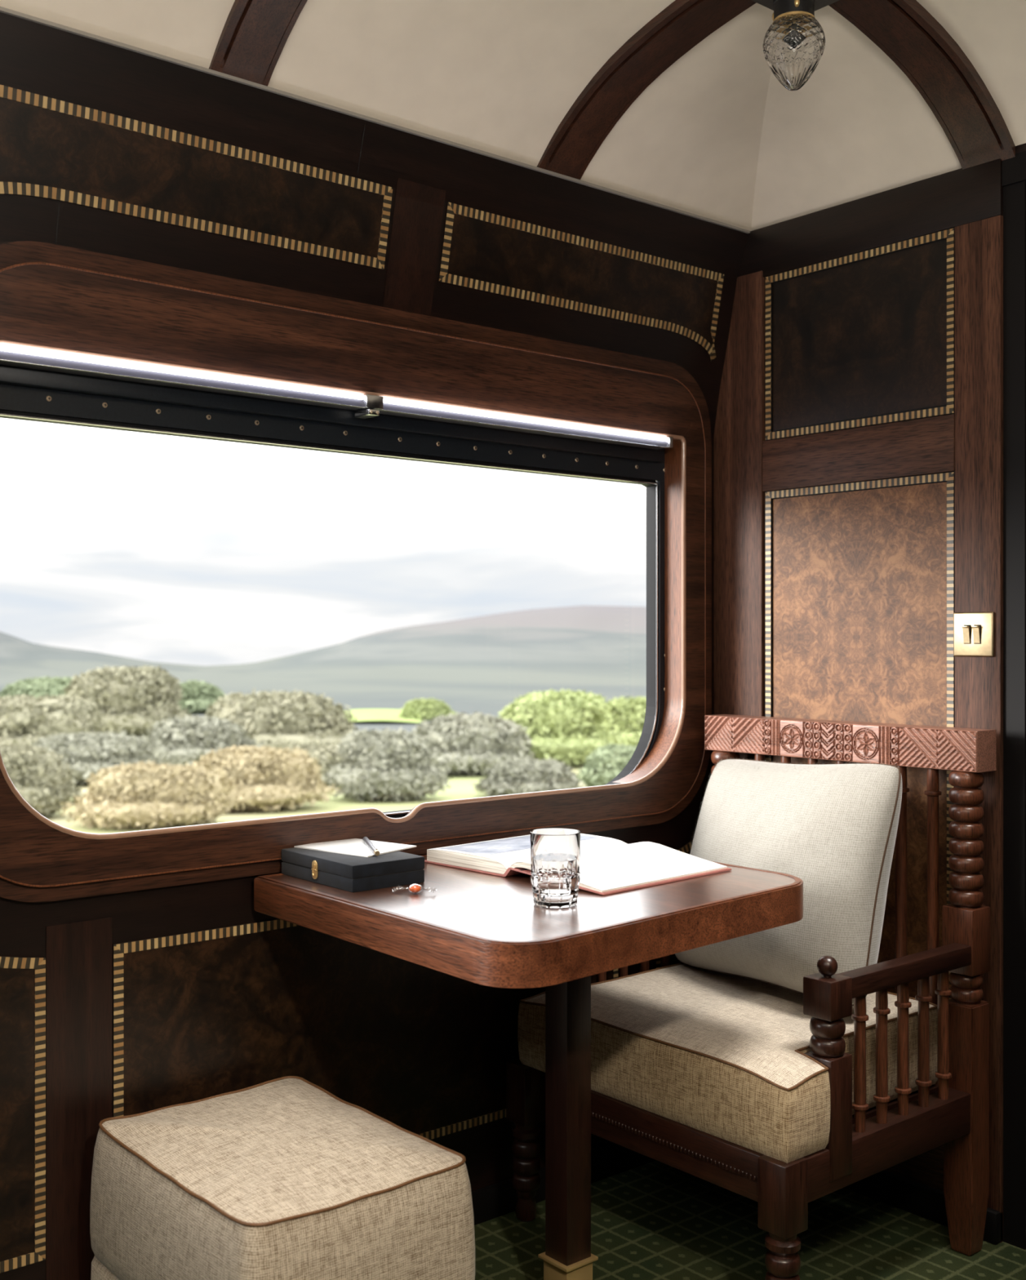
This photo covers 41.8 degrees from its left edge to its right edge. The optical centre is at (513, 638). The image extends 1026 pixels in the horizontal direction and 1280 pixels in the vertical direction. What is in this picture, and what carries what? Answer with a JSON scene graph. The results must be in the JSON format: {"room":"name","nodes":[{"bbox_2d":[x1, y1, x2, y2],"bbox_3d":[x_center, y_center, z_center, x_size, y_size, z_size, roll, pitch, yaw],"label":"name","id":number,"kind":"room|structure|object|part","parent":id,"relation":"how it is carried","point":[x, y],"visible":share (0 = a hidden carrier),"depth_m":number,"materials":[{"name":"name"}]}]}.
{"room":"train carriage","nodes":[
{"label":"train carriage","id":0,"kind":"room"},
{"bbox_2d":[0,6,750,1279],"bbox_3d":[-1.149,0.117,1.734,4.350,2.067,0.194,0,0,-40],"label":"wall","id":1,"kind":"structure","parent":0,"point":[127,1003],"depth_m":2.31,"materials":[{"name":"brown wood"}]},
{"bbox_3d":[-0.897,0.710,1.952,0.437,0.515,0.003,0,0,-40],"label":"veneer panel","id":2,"kind":"part","parent":1,"relation":"part of","materials":[{"name":"brown wood"}]},
{"bbox_3d":[-0.524,-0.722,2.200,0.764,0.189,0.039,0,0,-40],"label":"veneer panel","id":3,"kind":"part","parent":1,"relation":"part of","materials":[{"name":"brown wood"}]},
{"bbox_2d":[208,0,307,86],"bbox_3d":[0.360,-1.040,1.234,0.104,0.275,2.585,0,0,-40],"label":"trim","id":4,"kind":"structure","parent":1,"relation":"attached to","point":[254,36],"depth_m":2.15,"materials":[{"name":"brown wood"}]},
{"bbox_2d":[0,240,711,902],"bbox_3d":[-0.224,-0.079,2.547,1.719,1.057,0.118,0,0,-40],"label":"window","id":5,"kind":"structure","parent":1,"relation":"in","point":[55,298],"depth_m":2.46,"materials":[{"name":"brown wood"}]},
{"bbox_3d":[-0.242,-0.030,2.571,1.695,0.960,0.012,0,0,-40],"label":"metal frame","id":6,"kind":"part","parent":5,"relation":"part of","materials":[{"name":"black metal"}]},
{"bbox_2d":[0,345,673,449],"bbox_3d":[-0.228,-0.429,2.513,1.484,0.042,0.058,0,0,-40],"label":"curtain rod","id":7,"kind":"object","parent":5,"relation":"attached to","point":[368,406],"visible":1,"depth_m":2.38,"materials":[{"name":"grey metal"}]},
{"bbox_3d":[-0.209,0.727,2.530,1.138,0.466,0.003,0,0,-40],"label":"veneer panel","id":8,"kind":"part","parent":1,"relation":"part of","materials":[{"name":"brown wood"}]},
{"bbox_3d":[-1.169,1.119,1.718,4.300,0.062,0.015,0,0,-40],"label":"skirting","id":9,"kind":"part","parent":1,"relation":"part of","materials":[{"name":"black wood"}]},
{"bbox_3d":[0.163,-0.722,2.776,0.776,0.189,0.039,0,0,-40],"label":"veneer panel","id":10,"kind":"part","parent":1,"relation":"part of","materials":[{"name":"brown wood"}]},
{"bbox_2d":[537,0,756,179],"bbox_3d":[0.900,-1.040,1.687,0.110,0.275,2.585,0,0,-40],"label":"ceiling beam","id":11,"kind":"structure","parent":1,"relation":"attached to","point":[682,24],"depth_m":2.49,"materials":[{"name":"brown wood"}]},
{"bbox_3d":[0.384,0.696,3.027,0.178,0.528,0.003,0,0,-40],"label":"veneer panel","id":12,"kind":"part","parent":1,"relation":"part of","materials":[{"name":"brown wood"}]},
{"bbox_2d":[0,0,1025,231],"bbox_3d":[-0.299,-1.038,0.681,4.420,0.260,2.642,0,0,-40],"label":"ceiling","id":13,"kind":"structure","parent":0,"point":[716,135],"depth_m":2.47,"materials":[{"name":"beige paint"}]},
{"bbox_2d":[751,0,839,90],"bbox_3d":[0.460,-1.004,2.195,0.300,0.215,0.236,0,0,-40],"label":"ceiling lamp","id":14,"kind":"object","parent":13,"relation":"hanging from","point":[794,43],"visible":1,"depth_m":2.17,"materials":[{"name":"clear glass"}]},
{"bbox_3d":[0.460,-0.954,2.195,0.100,0.113,0.100,0,0,-40],"label":"lamp shade","id":15,"kind":"part","parent":14,"relation":"part of","materials":[{"name":"clear glass"}]},
{"bbox_3d":[0.460,-1.104,2.195,0.300,0.016,0.236,0,0,-40],"label":"mounting plate","id":16,"kind":"part","parent":14,"relation":"part of","materials":[{"name":"brown metal"}]},
{"bbox_2d":[474,1160,1025,1279],"bbox_3d":[-0.012,1.210,0.922,5.050,0.120,3.120,0,0,-40],"label":"floor","id":17,"kind":"structure","parent":0,"point":[655,1220],"depth_m":2.55,"materials":[{"name":"green carpet"}]},
{"bbox_2d":[89,1075,475,1279],"bbox_3d":[-0.354,0.945,2.005,0.390,0.411,0.525,0,0,-40],"label":"footstool","id":18,"kind":"object","parent":17,"relation":"on","point":[284,1178],"visible":1,"depth_m":1.89,"materials":[{"name":"beige fabric"}]},
{"bbox_2d":[253,854,803,1279],"bbox_3d":[0.055,0.780,2.274,0.732,0.740,0.697,0,0,-40],"label":"dining table","id":19,"kind":"object","parent":17,"relation":"on","point":[483,929],"visible":0.95,"depth_m":2.12,"materials":[{"name":"brown wood"}]},
{"bbox_2d":[281,847,424,892],"bbox_3d":[-0.278,0.389,2.296,0.149,0.044,0.227,0,0,-40],"label":"box","id":20,"kind":"object","parent":19,"relation":"on","point":[348,873],"visible":0.97,"depth_m":2.23,"materials":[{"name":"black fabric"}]},
{"bbox_3d":[-0.276,0.378,2.297,0.145,0.022,0.227,0,0,-40],"label":"box lid","id":21,"kind":"part","parent":20,"relation":"part of","materials":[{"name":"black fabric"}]},
{"bbox_2d":[293,838,416,857],"bbox_3d":[-0.273,0.365,2.352,0.176,0.002,0.133,0,0,37],"label":"paper","id":22,"kind":"object","parent":20,"relation":"on","point":[353,846],"visible":1,"depth_m":2.34,"materials":[{"name":"white paper"}]},
{"bbox_2d":[362,836,379,855],"bbox_3d":[-0.247,0.359,2.328,0.010,0.011,0.179,0,0,-13],"label":"ballpoint pen","id":23,"kind":"object","parent":22,"relation":"on","point":[366,840],"visible":1,"depth_m":2.30,"materials":[{"name":"grey metal"}]},
{"bbox_2d":[391,883,436,893],"bbox_3d":[-0.158,0.402,2.158,0.071,0.015,0.023,0,0,11],"label":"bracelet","id":24,"kind":"object","parent":19,"relation":"on","point":[414,888],"visible":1,"depth_m":2.15,"materials":[{"name":"orange"}]},
{"bbox_2d":[530,827,580,908],"bbox_3d":[0.065,0.354,2.071,0.080,0.113,0.080,0,0,-40],"label":"water tumbler","id":25,"kind":"object","parent":19,"relation":"on","point":[555,852],"visible":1,"depth_m":2.04,"materials":[{"name":"clear glass"}]},
{"bbox_3d":[0.093,0.810,2.264,0.055,0.680,0.055,0,0,-40],"label":"post","id":26,"kind":"part","parent":19,"relation":"part of","materials":[{"name":"brown wood"}]},
{"bbox_2d":[424,833,731,895],"bbox_3d":[0.110,0.395,2.417,0.337,0.031,0.447,0,0,-44],"label":"open book","id":27,"kind":"object","parent":19,"relation":"on","point":[607,865],"visible":0.69,"depth_m":2.36,"materials":[{"name":"white paper"}]},
{"bbox_2d":[438,835,599,855],"bbox_3d":[0.013,0.384,2.513,0.297,0.003,0.129,0,0,-44],"label":"picture","id":28,"kind":"object","parent":27,"relation":"on","point":[520,844],"depth_m":2.46},
{"bbox_2d":[506,714,996,1279],"bbox_3d":[0.446,0.661,2.592,0.618,0.978,0.702,0,0,-40],"label":"armchair","id":29,"kind":"object","parent":17,"relation":"on","point":[953,1113],"visible":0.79,"depth_m":2.48,"materials":[{"name":"brown wood"}]},
{"bbox_3d":[0.026,0.995,2.657,0.058,0.310,0.058,0,0,-40],"label":"leg","id":30,"kind":"part","parent":29,"relation":"part of","materials":[{"name":"brown wood"}]},
{"bbox_3d":[0.232,0.880,2.378,0.004,0.008,0.523,0,0,-40],"label":"dentil moulding","id":31,"kind":"part","parent":29,"relation":"part of","materials":[{"name":"brown wood"}]},
{"bbox_3d":[0.248,0.879,2.391,0.040,0.078,0.533,0,0,-40],"label":"rail","id":32,"kind":"part","parent":29,"relation":"part of","materials":[{"name":"brown wood"}]},
{"bbox_3d":[0.471,0.698,2.975,0.064,0.904,0.065,0,0,-40],"label":"post","id":33,"kind":"part","parent":29,"relation":"part of","materials":[{"name":"brown wood"}]},
{"bbox_2d":[517,963,937,1163],"bbox_3d":[0.428,0.763,2.561,0.537,0.152,0.670,0,0,-40],"label":"seat cushion","id":34,"kind":"object","parent":29,"relation":"on","point":[722,1055],"visible":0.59,"depth_m":2.38,"materials":[{"name":"beige fabric"}]},
{"bbox_2d":[674,757,902,1005],"bbox_3d":[0.522,0.460,2.659,0.245,0.459,0.566,0,0,-30],"label":"cushion","id":35,"kind":"object","parent":34,"relation":"on","point":[833,828],"visible":0.79,"depth_m":2.50,"materials":[{"name":"fabric"}]},
{"bbox_3d":[0.436,0.995,2.169,0.058,0.310,0.058,0,0,-40],"label":"leg","id":36,"kind":"part","parent":29,"relation":"part of","materials":[{"name":"brown wood"}]},
{"bbox_3d":[0.527,0.731,2.247,0.059,0.328,0.059,0,0,-40],"label":"arm post","id":37,"kind":"part","parent":29,"relation":"part of","materials":[{"name":"brown wood"}]},
{"bbox_3d":[0.667,0.210,2.756,0.068,0.076,0.669,0,0,-40],"label":"carved rail","id":38,"kind":"part","parent":29,"relation":"part of","materials":[{"name":"brown wood"}]},
{"bbox_3d":[0.631,0.878,2.331,0.525,0.073,0.048,0,0,-40],"label":"rail","id":39,"kind":"part","parent":29,"relation":"part of","materials":[{"name":"brown wood"}]},
{"bbox_3d":[0.696,0.587,2.376,0.373,0.036,0.036,0,0,-40],"label":"arm","id":40,"kind":"part","parent":29,"relation":"part of","materials":[{"name":"brown wood"}]},
{"bbox_3d":[0.852,0.698,2.521,0.064,0.904,0.065,0,0,-40],"label":"post","id":41,"kind":"part","parent":29,"relation":"part of","materials":[{"name":"brown wood"}]},
{"bbox_2d":[713,158,1003,1244],"bbox_3d":[0.709,0.117,2.867,0.106,2.066,0.766,0,0,-40],"label":"wall","id":42,"kind":"structure","parent":0,"point":[858,436],"depth_m":2.76,"materials":[{"name":"brown wood"}]},
{"bbox_3d":[0.714,-0.383,2.811,0.013,0.112,0.477,0,0,-40],"label":"rail","id":43,"kind":"part","parent":42,"relation":"part of","materials":[{"name":"brown wood"}]},
{"bbox_3d":[0.717,0.316,2.812,0.005,1.247,0.433,0,0,-40],"label":"veneer panel","id":44,"kind":"part","parent":42,"relation":"part of","materials":[{"name":"brown wood"}]},
{"bbox_3d":[0.717,-0.623,2.812,0.005,0.326,0.433,0,0,-40],"label":"veneer panel","id":45,"kind":"part","parent":42,"relation":"part of","materials":[{"name":"brown wood"}]},
{"bbox_3d":[0.720,-0.861,2.805,0.011,0.111,0.656,0,0,-40],"label":"rail","id":46,"kind":"part","parent":42,"relation":"part of","materials":[{"name":"brown wood"}]},
{"bbox_3d":[0.714,1.055,2.812,0.011,0.190,0.477,0,0,-40],"label":"rail","id":47,"kind":"part","parent":42,"relation":"part of","materials":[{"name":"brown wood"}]},
{"bbox_2d":[828,0,1015,168],"bbox_3d":[-0.683,-1.040,1.234,4.222,0.276,0.108,0,0,-40],"label":"ceiling beam","id":48,"kind":"structure","parent":42,"relation":"attached to","point":[975,128],"depth_m":2.45,"materials":[{"name":"brown wood"}]},
{"bbox_3d":[0.695,1.120,2.823,0.027,0.060,0.716,0,0,-40],"label":"skirting","id":49,"kind":"part","parent":42,"relation":"part of","materials":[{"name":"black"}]},
{"bbox_2d":[953,611,994,657],"bbox_3d":[0.885,-0.007,2.587,0.016,0.086,0.086,0,0,-40],"label":"light switch","id":50,"kind":"object","parent":42,"relation":"attached to","point":[973,632],"visible":1,"depth_m":2.58,"materials":[{"name":"gold metal"}]},
{"bbox_2d":[1001,150,1025,186],"bbox_3d":[1.597,-0.887,2.307,0.706,0.054,1.234,0,0,-40],"label":"trim","id":51,"kind":"structure","parent":42,"relation":"attached to","point":[1013,169],"depth_m":2.53,"materials":[{"name":"black wood"}]},
{"bbox_2d":[1003,180,1025,1249],"bbox_3d":[1.236,0.118,2.781,0.750,2.064,0.044,0,0,-40],"label":"trim","id":52,"kind":"structure","parent":42,"relation":"attached to","point":[1015,194],"depth_m":2.54,"materials":[{"name":"black"}]},
{"bbox_2d":[1015,142,1025,153],"bbox_3d":[1.627,-0.932,2.310,0.756,0.036,1.300,0,0,-40],"label":"trim","id":53,"kind":"structure","parent":42,"relation":"attached to","point":[1020,148],"depth_m":2.52,"materials":[{"name":"brown wood"}]},
{"label":"outside","id":54,"kind":"structure","parent":0,"visible":0},
{"bbox_2d":[344,708,421,723],"bbox_3d":[-15.799,8.999,157.621,29.459,1.041,38.283,0,0,-40],"label":"field","id":55,"kind":"structure","parent":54,"point":[371,714],"depth_m":153.34,"materials":[{"name":"green plant"}]},
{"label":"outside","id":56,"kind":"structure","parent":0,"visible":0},
{"bbox_2d":[0,605,646,733],"bbox_3d":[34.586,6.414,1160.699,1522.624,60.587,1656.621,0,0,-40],"label":"hills","id":57,"kind":"structure","parent":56,"point":[480,664],"depth_m":579.42,"materials":[{"name":"plant"}]},
{"bbox_2d":[0,675,77,699],"bbox_3d":[-51.142,7.146,150.206,13.869,6.139,14.177,0,0,-40],"label":"bush","id":58,"kind":"object","parent":57,"relation":"on","point":[36,686],"visible":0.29,"depth_m":147.36,"materials":[{"name":"green plant"}]},
{"bbox_2d":[62,664,196,738],"bbox_3d":[-30.021,5.238,105.114,11.328,6.418,11.068,0,0,-40],"label":"bush","id":59,"kind":"object","parent":57,"relation":"on","point":[131,700],"visible":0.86,"depth_m":102.62,"materials":[{"name":"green plant"}]},
{"bbox_2d":[176,679,225,714],"bbox_3d":[-40.195,7.649,170.142,8.972,4.982,8.785,0,0,-40],"label":"bush","id":60,"kind":"object","parent":57,"relation":"on","point":[197,696],"visible":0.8,"depth_m":167.72,"materials":[{"name":"green plant"}]},
{"bbox_2d":[399,697,457,720],"bbox_3d":[-9.419,8.125,150.046,6.776,3.079,6.576,0,0,-40],"label":"bush","id":61,"kind":"object","parent":57,"relation":"on","point":[422,708],"visible":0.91,"depth_m":148.48,"materials":[{"name":"green plant"}]},
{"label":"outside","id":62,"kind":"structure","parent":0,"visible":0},
{"bbox_2d":[43,764,586,833],"bbox_3d":[2.806,5.882,82.144,109.226,4.264,119.929,0,0,-40],"label":"meadow","id":63,"kind":"structure","parent":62,"point":[461,787],"depth_m":54.22,"materials":[{"name":"green plant"}]},
{"bbox_2d":[0,742,88,816],"bbox_3d":[-18.300,5.292,49.063,5.219,3.108,5.135,0,0,14],"label":"bush","id":64,"kind":"object","parent":63,"relation":"on","point":[37,774],"visible":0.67,"depth_m":48.16,"materials":[{"name":"green plant"}]},
{"bbox_2d":[0,693,110,745],"bbox_3d":[-30.574,6.051,84.962,11.022,5.191,11.283,0,0,-40],"label":"bush","id":65,"kind":"object","parent":63,"relation":"on","point":[24,718],"visible":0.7,"depth_m":82.73,"materials":[{"name":"green plant"}]},
{"bbox_2d":[31,730,175,786],"bbox_3d":[-21.558,6.234,68.230,8.413,3.052,8.056,0,0,-40],"label":"bush","id":66,"kind":"object","parent":63,"relation":"on","point":[86,753],"visible":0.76,"depth_m":66.48,"materials":[{"name":"grey plant"}]},
{"bbox_2d":[59,760,235,829],"bbox_3d":[-12.486,5.526,45.938,5.791,2.621,5.879,0,0,-40],"label":"bush","id":67,"kind":"object","parent":63,"relation":"on","point":[141,795],"visible":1,"depth_m":44.76,"materials":[{"name":"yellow plant"}]},
{"bbox_2d":[142,714,272,765],"bbox_3d":[-17.834,6.101,77.070,8.366,3.420,8.394,0,0,-15],"label":"bush","id":68,"kind":"object","parent":63,"relation":"on","point":[181,740],"visible":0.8,"depth_m":75.22,"materials":[{"name":"grey plant"}]},
{"bbox_2d":[193,744,342,813],"bbox_3d":[-10.277,5.603,52.940,7.069,2.878,6.872,0,0,7],"label":"bush","id":69,"kind":"object","parent":63,"relation":"on","point":[266,779],"visible":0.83,"depth_m":51.56,"materials":[{"name":"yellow plant"}]},
{"bbox_2d":[202,688,362,750],"bbox_3d":[-14.950,5.722,86.886,12.223,5.119,11.893,0,0,-40],"label":"bush","id":70,"kind":"object","parent":63,"relation":"on","point":[281,719],"visible":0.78,"depth_m":84.46,"materials":[{"name":"green plant"}]},
{"bbox_2d":[282,740,345,781],"bbox_3d":[-9.211,6.442,67.978,6.811,2.510,6.497,0,0,-1],"label":"bush","id":71,"kind":"object","parent":63,"relation":"on","point":[327,753],"visible":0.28,"depth_m":66.71,"materials":[{"name":"green plant"}]},
{"bbox_2d":[320,727,452,802],"bbox_3d":[-5.549,5.546,57.962,5.734,3.450,5.738,0,0,-10],"label":"bush","id":72,"kind":"object","parent":63,"relation":"on","point":[396,766],"visible":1,"depth_m":56.65,"materials":[{"name":"grey plant"}]},
{"bbox_2d":[405,711,535,776],"bbox_3d":[-2.917,5.930,73.875,8.496,3.802,8.452,0,0,-44],"label":"bush","id":73,"kind":"object","parent":63,"relation":"on","point":[464,743],"visible":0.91,"depth_m":72.10,"materials":[{"name":"grey plant"}]},
{"bbox_2d":[471,757,585,796],"bbox_3d":[0.701,6.332,59.953,4.956,2.068,5.000,0,0,-40],"label":"bush","id":74,"kind":"object","parent":63,"relation":"on","point":[513,776],"visible":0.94,"depth_m":58.90,"materials":[{"name":"grey plant"}]},
{"bbox_2d":[497,688,630,767],"bbox_3d":[2.685,5.414,80.014,8.301,4.920,8.411,0,0,-12],"label":"bush","id":75,"kind":"object","parent":63,"relation":"on","point":[562,726],"visible":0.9,"depth_m":78.22,"materials":[{"name":"green plant"}]},
{"bbox_2d":[576,742,637,786],"bbox_3d":[5.181,6.244,63.952,4.724,2.518,4.596,0,0,1],"label":"bush","id":76,"kind":"object","parent":63,"relation":"on","point":[601,766],"visible":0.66,"depth_m":63.12,"materials":[{"name":"green plant"}]},
{"bbox_2d":[596,694,646,746],"bbox_3d":[9.026,6.046,93.004,7.872,4.245,7.565,0,0,-21],"label":"bush","id":77,"kind":"object","parent":63,"relation":"on","point":[626,718],"visible":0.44,"depth_m":91.30,"materials":[{"name":"green plant"}]}
]}

